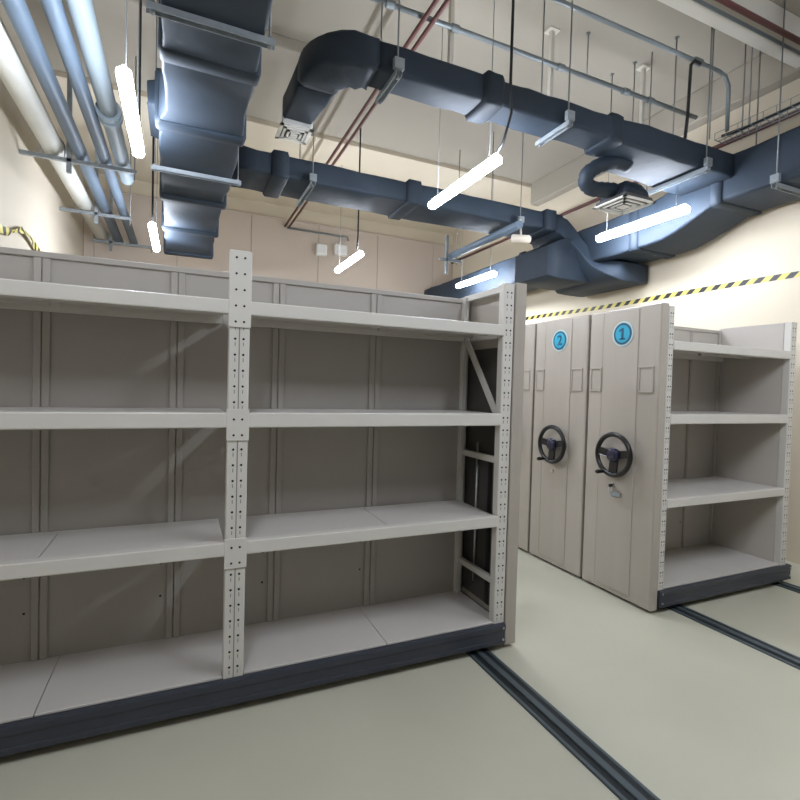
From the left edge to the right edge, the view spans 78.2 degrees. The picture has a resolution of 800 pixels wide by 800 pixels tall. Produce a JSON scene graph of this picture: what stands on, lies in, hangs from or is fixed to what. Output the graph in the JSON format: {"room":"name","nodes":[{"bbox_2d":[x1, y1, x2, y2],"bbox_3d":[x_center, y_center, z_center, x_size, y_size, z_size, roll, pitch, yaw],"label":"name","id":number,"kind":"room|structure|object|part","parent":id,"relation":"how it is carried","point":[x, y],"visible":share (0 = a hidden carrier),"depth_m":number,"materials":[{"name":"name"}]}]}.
{"room":"archive storage room","nodes":[
{"label":"archive storage room","id":0,"kind":"room"},
{"bbox_2d":[0,1,83,255],"bbox_3d":[-2.512,-1.043,1.745,0.200,5.050,14.300,1,2,-24],"label":"wall","id":1,"kind":"structure","parent":0,"point":[32,192],"depth_m":5.22,"materials":[{"name":"beige paint"}]},
{"bbox_2d":[0,224,39,250],"bbox_3d":[-3.822,-1.603,5.029,0.053,0.276,3.600,1,2,-24],"label":"tape","id":2,"kind":"object","parent":1,"relation":"attached to","point":[4,230],"visible":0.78,"depth_m":4.78,"materials":[{"name":"yellow plastic"}]},
{"bbox_2d":[692,0,799,54],"bbox_3d":[0.722,-3.168,3.151,6.790,0.028,0.027,1,2,-24],"label":"conduit","id":3,"kind":"object","parent":1,"relation":"attached to","point":[701,2],"visible":1,"depth_m":4.10,"materials":[{"name":"red metal"}]},
{"bbox_2d":[84,174,452,245],"bbox_3d":[-2.108,-1.238,9.637,6.950,5.050,0.200,1,2,-24],"label":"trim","id":4,"kind":"structure","parent":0,"point":[137,187],"depth_m":9.60,"materials":[{"name":"beige paint"}]},
{"bbox_2d":[0,17,107,240],"bbox_3d":[-2.691,-2.510,3.121,0.195,0.200,11.060,1,2,-24],"label":"insulated pipe","id":5,"kind":"object","parent":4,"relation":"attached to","point":[14,75],"visible":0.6,"depth_m":4.33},
{"bbox_2d":[83,186,453,294],"bbox_3d":[-2.062,-1.081,9.527,6.950,4.745,0.049,1,2,-24],"label":"wall","id":6,"kind":"structure","parent":4,"relation":"attached to","point":[388,262],"depth_m":9.45,"materials":[{"name":"beige paint"}]},
{"bbox_2d":[54,70,530,234],"bbox_3d":[-1.421,-3.678,8.179,6.950,0.059,2.850,1,2,-24],"label":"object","id":7,"kind":"structure","parent":4,"relation":"attached to","point":[260,134],"depth_m":7.54,"materials":[{"name":"beige paint"}]},
{"bbox_2d":[287,227,348,240],"bbox_3d":[-1.582,-3.242,9.619,1.239,0.096,0.039,1,2,-24],"label":"conduit","id":8,"kind":"object","parent":4,"relation":"attached to","point":[292,228],"visible":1,"depth_m":9.59,"materials":[{"name":"grey metal"}]},
{"bbox_2d":[315,243,326,256],"bbox_3d":[-1.537,-2.928,9.606,0.220,0.220,0.130,1,2,-24],"label":"wall box","id":9,"kind":"object","parent":4,"relation":"attached to","point":[320,249],"visible":1,"depth_m":9.55,"materials":[{"name":"white plastic"}]},
{"bbox_2d":[334,243,346,256],"bbox_3d":[-1.179,-2.972,9.764,0.260,0.220,0.130,1,2,-24],"label":"wall box","id":10,"kind":"object","parent":4,"relation":"attached to","point":[339,249],"visible":1,"depth_m":9.71,"materials":[{"name":"white plastic"}]},
{"bbox_2d":[284,0,439,226],"bbox_3d":[-0.044,-3.125,4.551,0.037,0.038,10.566,1,2,-24],"label":"pipe","id":11,"kind":"object","parent":4,"relation":"attached to","point":[434,3],"visible":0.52,"depth_m":5.12,"materials":[{"name":"red metal"}]},
{"bbox_2d":[288,0,450,226],"bbox_3d":[0.029,-3.124,4.583,0.037,0.038,10.566,1,2,-24],"label":"pipe","id":12,"kind":"object","parent":4,"relation":"attached to","point":[444,5],"visible":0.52,"depth_m":5.25,"materials":[{"name":"red metal"}]},
{"bbox_2d":[0,547,799,799],"bbox_3d":[0.683,1.591,3.266,7.350,0.120,14.300,1,2,-24],"label":"floor","id":13,"kind":"structure","parent":0,"point":[689,709],"depth_m":2.31,"materials":[{"name":"grey concrete"}]},
{"bbox_2d":[466,648,659,799],"bbox_3d":[0.670,1.542,2.547,0.144,0.015,5.200,1,2,-24],"label":"rail","id":14,"kind":"object","parent":13,"relation":"on","point":[613,775],"visible":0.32,"depth_m":2.29,"materials":[{"name":"metal"}]},
{"bbox_2d":[0,247,526,756],"bbox_3d":[-0.887,0.370,2.674,3.286,2.234,0.711,1,2,-24],"label":"shelving unit","id":15,"kind":"object","parent":14,"relation":"on","point":[218,489],"visible":1,"depth_m":2.67,"materials":[{"name":"metal"}]},
{"bbox_3d":[-1.623,1.319,2.297,1.555,0.012,0.486,1,2,-24],"label":"shelf","id":16,"kind":"part","parent":15,"relation":"part of","materials":[{"name":"grey metal"}]},
{"bbox_3d":[-1.572,-0.465,2.246,1.461,0.053,0.394,1,2,-24],"label":"shelf","id":17,"kind":"part","parent":15,"relation":"part of","materials":[{"name":"grey metal"}]},
{"bbox_3d":[-1.604,0.692,2.277,1.461,0.053,0.394,1,2,-24],"label":"shelf","id":18,"kind":"part","parent":15,"relation":"part of","materials":[{"name":"grey metal"}]},
{"bbox_3d":[-1.587,0.069,2.260,1.461,0.053,0.394,1,2,-24],"label":"shelf","id":19,"kind":"part","parent":15,"relation":"part of","materials":[{"name":"grey metal"}]},
{"bbox_3d":[-1.693,0.293,2.490,1.559,2.045,0.020,1,2,-24],"label":"panel","id":20,"kind":"part","parent":15,"relation":"part of","materials":[{"name":"grey metal"}]},
{"bbox_3d":[-0.268,0.316,3.124,1.559,2.045,0.020,1,2,-24],"label":"panel","id":21,"kind":"part","parent":15,"relation":"part of","materials":[{"name":"grey metal"}]},
{"bbox_3d":[-0.162,0.091,2.895,1.461,0.053,0.394,1,2,-24],"label":"shelf","id":22,"kind":"part","parent":15,"relation":"part of","materials":[{"name":"grey metal"}]},
{"bbox_3d":[-0.198,1.342,2.931,1.555,0.012,0.486,1,2,-24],"label":"shelf","id":23,"kind":"part","parent":15,"relation":"part of","materials":[{"name":"grey metal"}]},
{"bbox_3d":[-0.147,-0.442,2.881,1.461,0.053,0.394,1,2,-24],"label":"shelf","id":24,"kind":"part","parent":15,"relation":"part of","materials":[{"name":"grey metal"}]},
{"bbox_3d":[-0.179,0.714,2.911,1.461,0.053,0.394,1,2,-24],"label":"shelf","id":25,"kind":"part","parent":15,"relation":"part of","materials":[{"name":"grey metal"}]},
{"bbox_3d":[0.423,0.322,3.420,0.036,2.055,0.041,1,2,-24],"label":"post","id":26,"kind":"part","parent":15,"relation":"part of","materials":[{"name":"grey metal"}]},
{"bbox_3d":[0.499,1.121,3.266,0.030,0.040,0.443,1,2,-24],"label":"frame rail","id":27,"kind":"part","parent":15,"relation":"part of","materials":[{"name":"grey metal"}]},
{"bbox_3d":[0.511,0.755,3.322,0.018,0.940,0.017,1,2,-24],"label":"drive rod","id":28,"kind":"part","parent":15,"relation":"part of","materials":[{"name":"grey metal"}]},
{"bbox_3d":[0.520,0.366,3.246,0.030,0.040,0.443,1,2,-24],"label":"frame rail","id":29,"kind":"part","parent":15,"relation":"part of","materials":[{"name":"grey metal"}]},
{"bbox_3d":[0.549,-0.688,3.219,0.030,0.040,0.443,1,2,-24],"label":"frame rail","id":30,"kind":"part","parent":15,"relation":"part of","materials":[{"name":"grey metal"}]},
{"bbox_3d":[0.594,0.864,3.155,0.004,0.935,0.140,1,2,-24],"label":"drive chain","id":31,"kind":"part","parent":15,"relation":"part of","materials":[{"name":"grey metal"}]},
{"bbox_3d":[0.572,0.390,3.336,0.080,2.228,0.688,1,2,-24],"label":"panel","id":32,"kind":"part","parent":15,"relation":"part of","materials":[{"name":"grey metal"}]},
{"bbox_2d":[666,604,799,669],"bbox_3d":[2.264,1.567,3.256,0.144,0.015,5.200,1,2,-24],"label":"rail","id":33,"kind":"object","parent":13,"relation":"on","point":[777,653],"visible":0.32,"depth_m":3.26,"materials":[{"name":"metal"}]},
{"bbox_2d":[771,581,799,592],"bbox_3d":[3.452,1.585,3.785,0.144,0.015,5.200,1,2,-24],"label":"rail","id":34,"kind":"object","parent":13,"relation":"on","point":[782,584],"visible":0.02,"depth_m":4.15,"materials":[{"name":"metal"}]},
{"bbox_2d":[518,323,536,550],"bbox_3d":[1.843,0.374,5.393,1.837,2.234,0.692,1,2,-24],"label":"shelving unit","id":35,"kind":"object","parent":34,"relation":"on","point":[530,329],"visible":0.04,"depth_m":4.84,"materials":[{"name":"metal"}]},
{"bbox_2d":[529,315,591,576],"bbox_3d":[2.124,0.398,4.761,1.837,2.234,0.692,1,2,-24],"label":"shelving unit","id":36,"kind":"object","parent":34,"relation":"on","point":[563,346],"visible":0.38,"depth_m":4.39,"materials":[{"name":"metal"}]},
{"bbox_3d":[1.438,-0.535,4.432,0.009,0.196,0.196,1,2,-24],"label":"number plate","id":37,"kind":"part","parent":36,"relation":"part of","materials":[{"name":"teal plastic"}]},
{"bbox_2d":[582,303,796,611],"bbox_3d":[2.405,0.422,4.129,1.837,2.234,0.692,1,2,-24],"label":"shelving unit","id":38,"kind":"object","parent":34,"relation":"on","point":[691,428],"visible":1,"depth_m":4.06,"materials":[{"name":"metal"}]},
{"bbox_3d":[1.567,0.558,3.856,0.089,0.034,0.033,1,2,-24],"label":"wheel knob","id":39,"kind":"part","parent":38,"relation":"part of","materials":[{"name":"black plastic"}]},
{"bbox_2d":[608,484,619,497],"bbox_3d":[1.659,0.706,3.825,0.043,0.094,0.090,1,2,-24],"label":"key","id":40,"kind":"object","parent":38,"relation":"hanging from","point":[612,493],"visible":1,"depth_m":3.85,"materials":[{"name":"silver plastic"}]},
{"bbox_3d":[1.719,-0.511,3.800,0.009,0.196,0.196,1,2,-24],"label":"number plate","id":41,"kind":"part","parent":38,"relation":"part of","materials":[{"name":"teal plastic"}]},
{"bbox_3d":[1.732,0.408,3.845,0.077,2.228,0.665,1,2,-24],"label":"panel","id":42,"kind":"part","parent":38,"relation":"part of","materials":[{"name":"grey metal"}]},
{"bbox_3d":[2.368,0.354,4.424,1.524,2.045,0.020,1,2,-24],"label":"panel","id":43,"kind":"part","parent":38,"relation":"part of","materials":[{"name":"grey metal"}]},
{"bbox_3d":[3.010,0.366,4.703,0.025,2.020,0.020,1,2,-24],"label":"post","id":44,"kind":"part","parent":38,"relation":"part of","materials":[{"name":"grey metal"}]},
{"bbox_3d":[2.497,0.132,4.141,1.426,0.053,0.509,1,2,-24],"label":"shelf","id":45,"kind":"part","parent":38,"relation":"part of","materials":[{"name":"grey metal"}]},
{"bbox_3d":[2.512,-0.402,4.127,1.426,0.053,0.509,1,2,-24],"label":"shelf","id":46,"kind":"part","parent":38,"relation":"part of","materials":[{"name":"grey metal"}]},
{"bbox_3d":[2.480,0.754,4.157,1.426,0.053,0.509,1,2,-24],"label":"shelf","id":47,"kind":"part","parent":38,"relation":"part of","materials":[{"name":"grey metal"}]},
{"bbox_3d":[2.462,1.382,4.178,1.520,0.012,0.601,1,2,-24],"label":"shelf","id":48,"kind":"part","parent":38,"relation":"part of","materials":[{"name":"grey metal"}]},
{"bbox_3d":[3.139,0.363,4.473,0.016,2.065,0.558,1,2,-24],"label":"panel","id":49,"kind":"part","parent":38,"relation":"part of","materials":[{"name":"grey metal"}]},
{"bbox_2d":[25,0,799,183],"bbox_3d":[0.825,-3.590,3.131,7.350,0.150,14.300,1,2,-24],"label":"ceiling","id":50,"kind":"structure","parent":0,"point":[401,125],"depth_m":5.12,"materials":[{"name":"paint"}]},
{"bbox_2d":[19,56,136,180],"bbox_3d":[-3.292,-3.003,5.079,1.030,1.350,0.040,1,2,-24],"label":"bracket","id":51,"kind":"object","parent":50,"relation":"hanging from","point":[67,158],"visible":0.56,"depth_m":5.04,"materials":[{"name":"metal"}]},
{"bbox_2d":[0,0,123,242],"bbox_3d":[-2.472,-2.476,3.219,0.129,0.132,11.060,1,2,-24],"label":"pipe","id":52,"kind":"object","parent":51,"relation":"on","point":[18,13],"visible":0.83,"depth_m":3.91,"materials":[{"name":"grey metal"}]},
{"bbox_2d":[66,0,133,184],"bbox_3d":[-1.529,-2.429,2.020,0.195,0.200,8.100,1,2,-24],"label":"pipe","id":53,"kind":"object","parent":51,"relation":"on","point":[82,13],"visible":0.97,"depth_m":3.75,"materials":[{"name":"grey metal"}]},
{"bbox_3d":[-2.839,-3.016,5.280,0.013,1.310,0.013,3,2,43],"label":"hanger rod","id":54,"kind":"part","parent":51,"relation":"part of","materials":[{"name":"metal"}]},
{"bbox_2d":[59,145,131,225],"bbox_3d":[-4.098,-3.066,6.657,0.840,1.350,0.040,1,2,-24],"label":"bracket","id":55,"kind":"object","parent":50,"relation":"hanging from","point":[95,212],"visible":0.5,"depth_m":6.65,"materials":[{"name":"metal"}]},
{"bbox_2d":[40,0,137,243],"bbox_3d":[-2.272,-2.465,3.309,0.113,0.116,11.060,1,2,-24],"label":"pipe","id":56,"kind":"object","parent":55,"relation":"on","point":[54,10],"visible":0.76,"depth_m":3.90,"materials":[{"name":"metal"}]},
{"bbox_3d":[-3.732,-3.080,6.819,0.013,1.310,0.013,2,1,-2],"label":"hanger rod","id":57,"kind":"part","parent":55,"relation":"part of","materials":[{"name":"metal"}]},
{"bbox_2d":[92,190,152,252],"bbox_3d":[-4.547,-3.116,8.098,0.870,1.350,0.040,1,2,-24],"label":"bracket","id":58,"kind":"object","parent":50,"relation":"hanging from","point":[110,241],"visible":0.5,"depth_m":8.02,"materials":[{"name":"metal"}]},
{"bbox_2d":[116,0,144,157],"bbox_3d":[-1.830,-2.750,3.385,0.084,1.686,1.150,1,2,-24],"label":"linear light","id":59,"kind":"object","parent":50,"relation":"hanging from","point":[132,110],"visible":1,"depth_m":3.35,"materials":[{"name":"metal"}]},
{"bbox_3d":[-2.042,-2.811,3.863,0.022,1.601,0.052,1,2,-24],"label":"power cord","id":60,"kind":"part","parent":59,"relation":"part of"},
{"bbox_2d":[148,137,159,251],"bbox_3d":[-3.093,-2.859,6.225,0.084,1.686,1.150,1,2,-24],"label":"linear light","id":61,"kind":"object","parent":50,"relation":"hanging from","point":[152,226],"visible":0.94,"depth_m":5.77,"materials":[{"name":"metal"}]},
{"bbox_3d":[-2.876,-2.883,5.740,0.022,1.601,0.042,1,2,-24],"label":"power cord","id":62,"kind":"part","parent":61,"relation":"part of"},
{"bbox_2d":[151,0,240,186],"bbox_3d":[-1.829,-2.820,4.478,0.760,1.605,0.045,1,2,-24],"label":"hanger","id":63,"kind":"object","parent":50,"relation":"hanging from","point":[154,166],"visible":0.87,"depth_m":4.45,"materials":[{"name":"metal"}]},
{"bbox_3d":[-2.148,-2.825,4.335,0.026,1.605,0.022,1,2,-24],"label":"rod","id":64,"kind":"part","parent":63,"relation":"part of","materials":[{"name":"metal"}]},
{"bbox_2d":[147,0,272,258],"bbox_3d":[-1.243,-2.203,3.080,0.709,0.418,9.796,1,2,-24],"label":"air duct","id":65,"kind":"object","parent":63,"relation":"on","point":[199,98],"visible":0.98,"depth_m":3.50,"materials":[{"name":"blue metal"}]},
{"bbox_3d":[-1.509,-2.814,4.620,0.026,1.605,0.022,1,2,-24],"label":"rod","id":66,"kind":"part","parent":63,"relation":"part of","materials":[{"name":"metal"}]},
{"bbox_2d":[145,0,275,50],"bbox_3d":[-0.966,-2.747,2.586,0.640,1.605,0.045,1,2,-24],"label":"hanger","id":67,"kind":"object","parent":50,"relation":"hanging from","point":[153,8],"visible":1,"depth_m":2.60,"materials":[{"name":"metal"}]},
{"bbox_3d":[-1.231,-2.751,2.469,0.026,1.605,0.022,1,2,-24],"label":"rod","id":68,"kind":"part","parent":67,"relation":"part of","materials":[{"name":"metal"}]},
{"bbox_3d":[-0.701,-2.742,2.704,0.026,1.605,0.022,1,2,-24],"label":"rod","id":69,"kind":"part","parent":67,"relation":"part of","materials":[{"name":"metal"}]},
{"bbox_2d":[296,121,316,207],"bbox_3d":[-0.997,-2.896,5.269,0.070,1.448,0.706,1,2,-24],"label":"hanger","id":70,"kind":"object","parent":50,"relation":"hanging from","point":[312,177],"visible":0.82,"depth_m":5.02,"materials":[{"name":"metal"}]},
{"bbox_3d":[-0.868,-2.885,4.979,0.026,1.448,0.022,1,2,-24],"label":"rod","id":71,"kind":"part","parent":70,"relation":"part of","materials":[{"name":"metal"}]},
{"bbox_2d":[335,210,363,272],"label":"linear light","id":72,"kind":"object","parent":50,"relation":"hanging from","point":[356,256],"depth_m":6.95,"materials":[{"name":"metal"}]},
{"bbox_2d":[359,128,360,171],"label":"rod","id":73,"kind":"object","parent":50,"relation":"hanging from","point":[360,128],"depth_m":6.60,"materials":[{"name":"metal"}]},
{"bbox_3d":[-0.556,-2.842,6.636,0.022,1.602,0.052,1,2,-24],"label":"power cord","id":74,"kind":"part","parent":73,"relation":"part of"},
{"bbox_2d":[375,0,404,104],"bbox_3d":[-0.062,-2.837,3.387,0.070,1.416,0.386,1,2,-24],"label":"hanger","id":75,"kind":"object","parent":50,"relation":"hanging from","point":[398,62],"visible":1,"depth_m":3.30,"materials":[{"name":"metal"}]},
{"bbox_3d":[-0.128,-2.843,3.535,0.026,1.416,0.022,1,2,-24],"label":"rod","id":76,"kind":"part","parent":75,"relation":"part of","materials":[{"name":"metal"}]},
{"bbox_3d":[0.002,-2.832,3.243,0.026,1.416,0.022,1,2,-24],"label":"rod","id":77,"kind":"part","parent":75,"relation":"part of","materials":[{"name":"metal"}]},
{"bbox_2d":[439,156,460,273],"bbox_3d":[0.745,-2.720,7.104,0.340,1.800,0.040,1,2,-24],"label":"bracket","id":78,"kind":"object","parent":50,"relation":"hanging from","point":[446,259],"visible":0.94,"depth_m":7.09,"materials":[{"name":"metal"}]},
{"bbox_3d":[0.847,-2.794,7.147,0.011,1.650,0.011,3,2,43],"label":"hanger rod","id":79,"kind":"part","parent":78,"relation":"part of","materials":[{"name":"metal"}]},
{"bbox_2d":[448,220,522,258],"bbox_3d":[1.058,-2.064,6.452,0.094,0.096,1.630,1,2,-24],"label":"insulated pipe","id":80,"kind":"object","parent":78,"relation":"attached to","point":[517,225],"visible":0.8,"depth_m":6.25,"materials":[{"name":"metal"}]},
{"bbox_2d":[511,219,530,242],"bbox_3d":[1.452,-2.031,5.905,0.233,0.299,0.096,2,2,5],"label":"pipe fitting","id":81,"kind":"object","parent":80,"relation":"attached to","point":[515,238],"visible":0.95,"depth_m":5.87,"materials":[{"name":"beige plastic"}]},
{"bbox_2d":[447,0,454,63],"bbox_3d":[0.442,-3.130,4.282,0.120,0.850,0.100,1,2,-24],"label":"strut","id":82,"kind":"object","parent":50,"relation":"hanging from","point":[452,2],"visible":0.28,"depth_m":4.26,"materials":[{"name":"paint"}]},
{"bbox_2d":[428,0,514,208],"bbox_3d":[0.617,-2.705,4.188,0.164,1.686,1.473,1,2,-20],"label":"linear light","id":83,"kind":"object","parent":50,"relation":"hanging from","point":[494,160],"visible":1,"depth_m":3.99,"materials":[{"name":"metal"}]},
{"bbox_3d":[0.804,-2.724,3.666,0.053,1.610,0.392,1,1,-3],"label":"power cord","id":84,"kind":"part","parent":83,"relation":"part of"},
{"bbox_2d":[456,169,496,287],"bbox_3d":[1.268,-2.790,8.144,0.084,1.686,1.150,1,2,-24],"label":"linear light","id":85,"kind":"object","parent":50,"relation":"hanging from","point":[490,274],"visible":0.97,"depth_m":8.03,"materials":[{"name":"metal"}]},
{"bbox_2d":[491,132,524,222],"bbox_3d":[1.369,-2.861,6.333,0.070,1.445,0.706,1,2,-24],"label":"hanger","id":86,"kind":"object","parent":50,"relation":"hanging from","point":[520,216],"visible":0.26,"depth_m":6.04,"materials":[{"name":"metal"}]},
{"bbox_2d":[231,145,647,296],"bbox_3d":[0.662,-1.989,5.763,4.970,0.924,1.145,1,2,-24],"label":"air duct","id":87,"kind":"object","parent":86,"relation":"on","point":[559,260],"visible":0.92,"depth_m":5.93,"materials":[{"name":"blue metal"}]},
{"bbox_3d":[1.238,-2.872,6.628,0.026,1.445,0.022,1,2,-24],"label":"rod","id":88,"kind":"part","parent":86,"relation":"part of","materials":[{"name":"metal"}]},
{"bbox_3d":[1.498,-2.850,6.043,0.026,1.445,0.022,1,2,-24],"label":"rod","id":89,"kind":"part","parent":86,"relation":"part of","materials":[{"name":"metal"}]},
{"bbox_2d":[544,26,560,96],"bbox_3d":[1.447,-3.114,4.729,0.120,0.850,0.100,1,2,-24],"label":"strut","id":90,"kind":"object","parent":50,"relation":"hanging from","point":[551,31],"visible":0.64,"depth_m":4.71,"materials":[{"name":"paint"}]},
{"bbox_2d":[535,0,574,147],"bbox_3d":[1.255,-2.816,3.946,0.070,1.416,0.396,1,2,-24],"label":"hanger","id":91,"kind":"object","parent":50,"relation":"hanging from","point":[569,114],"visible":1,"depth_m":3.86,"materials":[{"name":"metal"}]},
{"bbox_3d":[1.187,-2.822,4.099,0.026,1.416,0.022,1,2,-24],"label":"rod","id":92,"kind":"part","parent":91,"relation":"part of","materials":[{"name":"metal"}]},
{"bbox_3d":[1.320,-2.810,3.797,0.026,1.416,0.022,1,2,-24],"label":"rod","id":93,"kind":"part","parent":91,"relation":"part of","materials":[{"name":"metal"}]},
{"bbox_2d":[586,32,590,73],"bbox_3d":[1.807,-3.335,4.738,0.037,0.390,0.037,2,1,-1],"label":"rod","id":94,"kind":"object","parent":50,"relation":"hanging from","point":[587,33],"visible":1,"depth_m":4.74,"materials":[{"name":"metal"}]},
{"bbox_2d":[370,0,697,119],"bbox_3d":[0.641,-3.159,4.265,5.750,0.064,0.062,1,2,-24],"label":"conduit","id":95,"kind":"object","parent":94,"relation":"attached to","point":[389,4],"visible":0.98,"depth_m":4.50,"materials":[{"name":"grey metal"}]},
{"bbox_2d":[610,73,613,112],"bbox_3d":[2.287,-3.033,5.347,0.037,1.000,0.037,2,1,-1],"label":"rod","id":96,"kind":"object","parent":50,"relation":"hanging from","point":[611,74],"visible":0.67,"depth_m":5.33,"materials":[{"name":"metal"}]},
{"bbox_2d":[632,61,636,121],"bbox_3d":[2.440,-3.023,5.152,0.037,1.000,0.037,2,1,-1],"label":"rod","id":97,"kind":"object","parent":50,"relation":"hanging from","point":[635,62],"visible":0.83,"depth_m":5.14,"materials":[{"name":"metal"}]},
{"bbox_2d":[596,174,689,241],"bbox_3d":[2.583,-2.679,5.261,0.084,1.686,1.150,1,2,-24],"label":"linear light","id":98,"kind":"object","parent":50,"relation":"hanging from","point":[682,209],"visible":0.97,"depth_m":5.17,"materials":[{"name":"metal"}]},
{"bbox_2d":[636,64,650,123],"bbox_3d":[2.571,-3.097,5.229,0.120,0.850,0.100,1,2,-24],"label":"strut","id":99,"kind":"object","parent":50,"relation":"hanging from","point":[643,68],"visible":0.64,"depth_m":5.21,"materials":[{"name":"paint"}]},
{"bbox_2d":[672,36,678,133],"bbox_3d":[2.662,-2.932,4.772,0.037,1.150,0.037,2,1,-1],"label":"rod","id":100,"kind":"object","parent":50,"relation":"hanging from","point":[676,37],"visible":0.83,"depth_m":4.76,"materials":[{"name":"metal"}]},
{"bbox_2d":[646,27,712,194],"bbox_3d":[2.656,-2.783,4.707,0.070,1.446,0.686,1,2,-24],"label":"hanger","id":101,"kind":"object","parent":50,"relation":"hanging from","point":[708,161],"visible":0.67,"depth_m":4.54,"materials":[{"name":"metal"}]},
{"bbox_2d":[282,30,734,195],"bbox_3d":[1.115,-2.272,4.261,4.040,0.257,0.976,1,2,-24],"label":"air duct","id":102,"kind":"object","parent":101,"relation":"on","point":[332,62],"visible":0.96,"depth_m":3.69,"materials":[{"name":"blue metal"}]},
{"bbox_2d":[275,100,312,144],"bbox_3d":[-0.871,-2.286,4.054,0.260,0.217,0.268,1,2,-24],"label":"air diffuser","id":103,"kind":"object","parent":102,"relation":"attached to","point":[290,130],"visible":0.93,"depth_m":4.00,"materials":[{"name":"white metal"}]},
{"bbox_2d":[578,156,655,215],"bbox_3d":[1.921,-2.000,4.522,0.759,0.394,0.380,1,2,-24],"label":"air diffuser","id":104,"kind":"object","parent":102,"relation":"attached to","point":[625,197],"visible":0.94,"depth_m":4.43,"materials":[{"name":"white metal"}]},
{"bbox_3d":[2.529,-2.793,4.992,0.026,1.446,0.022,1,2,-24],"label":"rod","id":105,"kind":"part","parent":101,"relation":"part of","materials":[{"name":"metal"}]},
{"bbox_3d":[2.781,-2.772,4.426,0.026,1.446,0.022,1,2,-24],"label":"rod","id":106,"kind":"part","parent":101,"relation":"part of","materials":[{"name":"metal"}]},
{"bbox_2d":[709,28,715,138],"bbox_3d":[2.939,-2.981,4.642,0.037,1.030,0.037,2,1,-1],"label":"rod","id":107,"kind":"object","parent":50,"relation":"hanging from","point":[714,29],"visible":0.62,"depth_m":4.64,"materials":[{"name":"metal"}]},
{"bbox_2d":[551,0,730,131],"bbox_3d":[1.897,-2.878,4.161,2.768,0.552,0.062,1,2,-24],"label":"conduit","id":108,"kind":"object","parent":107,"relation":"attached to","point":[564,3],"visible":0.96,"depth_m":4.30,"materials":[{"name":"grey metal"}]},
{"bbox_2d":[683,59,701,138],"bbox_3d":[2.642,-2.714,4.448,0.217,0.748,0.034,1,2,-34],"label":"cable","id":109,"kind":"object","parent":108,"relation":"hanging from","point":[696,61],"visible":0.98,"depth_m":4.40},
{"bbox_2d":[741,44,746,139],"bbox_3d":[3.239,-2.973,4.633,0.037,1.030,0.037,2,1,-1],"label":"rod","id":110,"kind":"object","parent":50,"relation":"hanging from","point":[745,44],"visible":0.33,"depth_m":4.63,"materials":[{"name":"metal"}]},
{"bbox_2d":[714,47,799,143],"bbox_3d":[3.432,-2.924,3.710,0.162,1.070,1.995,1,2,-24],"label":"cable tray","id":111,"kind":"object","parent":50,"relation":"hanging from","point":[797,104],"visible":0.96,"depth_m":4.35,"materials":[{"name":"metal"}]},
{"bbox_2d":[755,51,760,144],"bbox_3d":[3.438,-2.920,4.724,0.037,1.130,0.037,2,1,-1],"label":"rod","id":112,"kind":"object","parent":50,"relation":"hanging from","point":[760,51],"visible":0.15,"depth_m":4.72,"materials":[{"name":"metal"}]},
{"bbox_2d":[770,0,799,196],"bbox_3d":[3.606,-2.652,4.405,0.736,1.640,0.070,1,2,-24],"label":"hanger","id":113,"kind":"object","parent":50,"relation":"hanging from","point":[775,179],"visible":1,"depth_m":4.28,"materials":[{"name":"metal"}]},
{"bbox_2d":[424,126,799,298],"bbox_3d":[2.934,-2.058,5.901,0.670,0.686,10.551,1,2,-24],"label":"air duct","id":114,"kind":"object","parent":113,"relation":"on","point":[716,208],"visible":0.52,"depth_m":5.16,"materials":[{"name":"blue metal"}]},
{"bbox_3d":[3.302,-2.656,4.270,0.026,1.640,0.022,1,2,-24],"label":"rod","id":115,"kind":"part","parent":113,"relation":"part of","materials":[{"name":"metal"}]},
{"bbox_2d":[452,78,799,563],"bbox_3d":[4.019,-0.941,4.653,0.200,5.050,14.300,1,2,-24],"label":"wall","id":116,"kind":"structure","parent":0,"point":[767,243],"depth_m":5.41,"materials":[{"name":"beige paint"}]},
{"bbox_2d":[92,0,583,149],"bbox_3d":[-0.204,-3.543,5.441,6.950,0.119,0.250,1,2,-24],"label":"trim","id":117,"kind":"structure","parent":116,"relation":"attached to","point":[287,50],"depth_m":4.86,"materials":[{"name":"paint"}]},
{"bbox_2d":[451,110,799,263],"bbox_3d":[3.290,-2.843,6.043,0.047,0.048,10.564,1,2,-24],"label":"pipe","id":118,"kind":"object","parent":116,"relation":"attached to","point":[719,145],"visible":0.41,"depth_m":6.45,"materials":[{"name":"red metal"}]},
{"bbox_2d":[526,271,799,319],"bbox_3d":[2.899,-1.339,6.931,0.001,0.137,8.400,1,2,-24],"label":"tape","id":119,"kind":"object","parent":116,"relation":"attached to","point":[797,273],"visible":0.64,"depth_m":5.88,"materials":[{"name":"yellow plastic"}]},
{"bbox_2d":[531,53,799,205],"bbox_3d":[4.538,-3.238,3.125,0.159,0.349,11.250,1,2,-24],"label":"beam","id":120,"kind":"structure","parent":116,"relation":"attached to","point":[564,179],"depth_m":5.50,"materials":[{"name":"paint"}]},
{"bbox_2d":[658,0,799,68],"bbox_3d":[0.761,-3.354,3.265,6.950,0.329,0.140,1,2,-24],"label":"beam","id":121,"kind":"structure","parent":116,"relation":"attached to","point":[766,9],"depth_m":4.25,"materials":[{"name":"paint"}]},
{"bbox_2d":[714,0,799,44],"bbox_3d":[0.829,-3.164,3.106,6.950,0.044,0.043,1,2,-24],"label":"pipe","id":122,"kind":"object","parent":116,"relation":"attached to","point":[730,4],"visible":1,"depth_m":4.04,"materials":[{"name":"red metal"}]}
]}

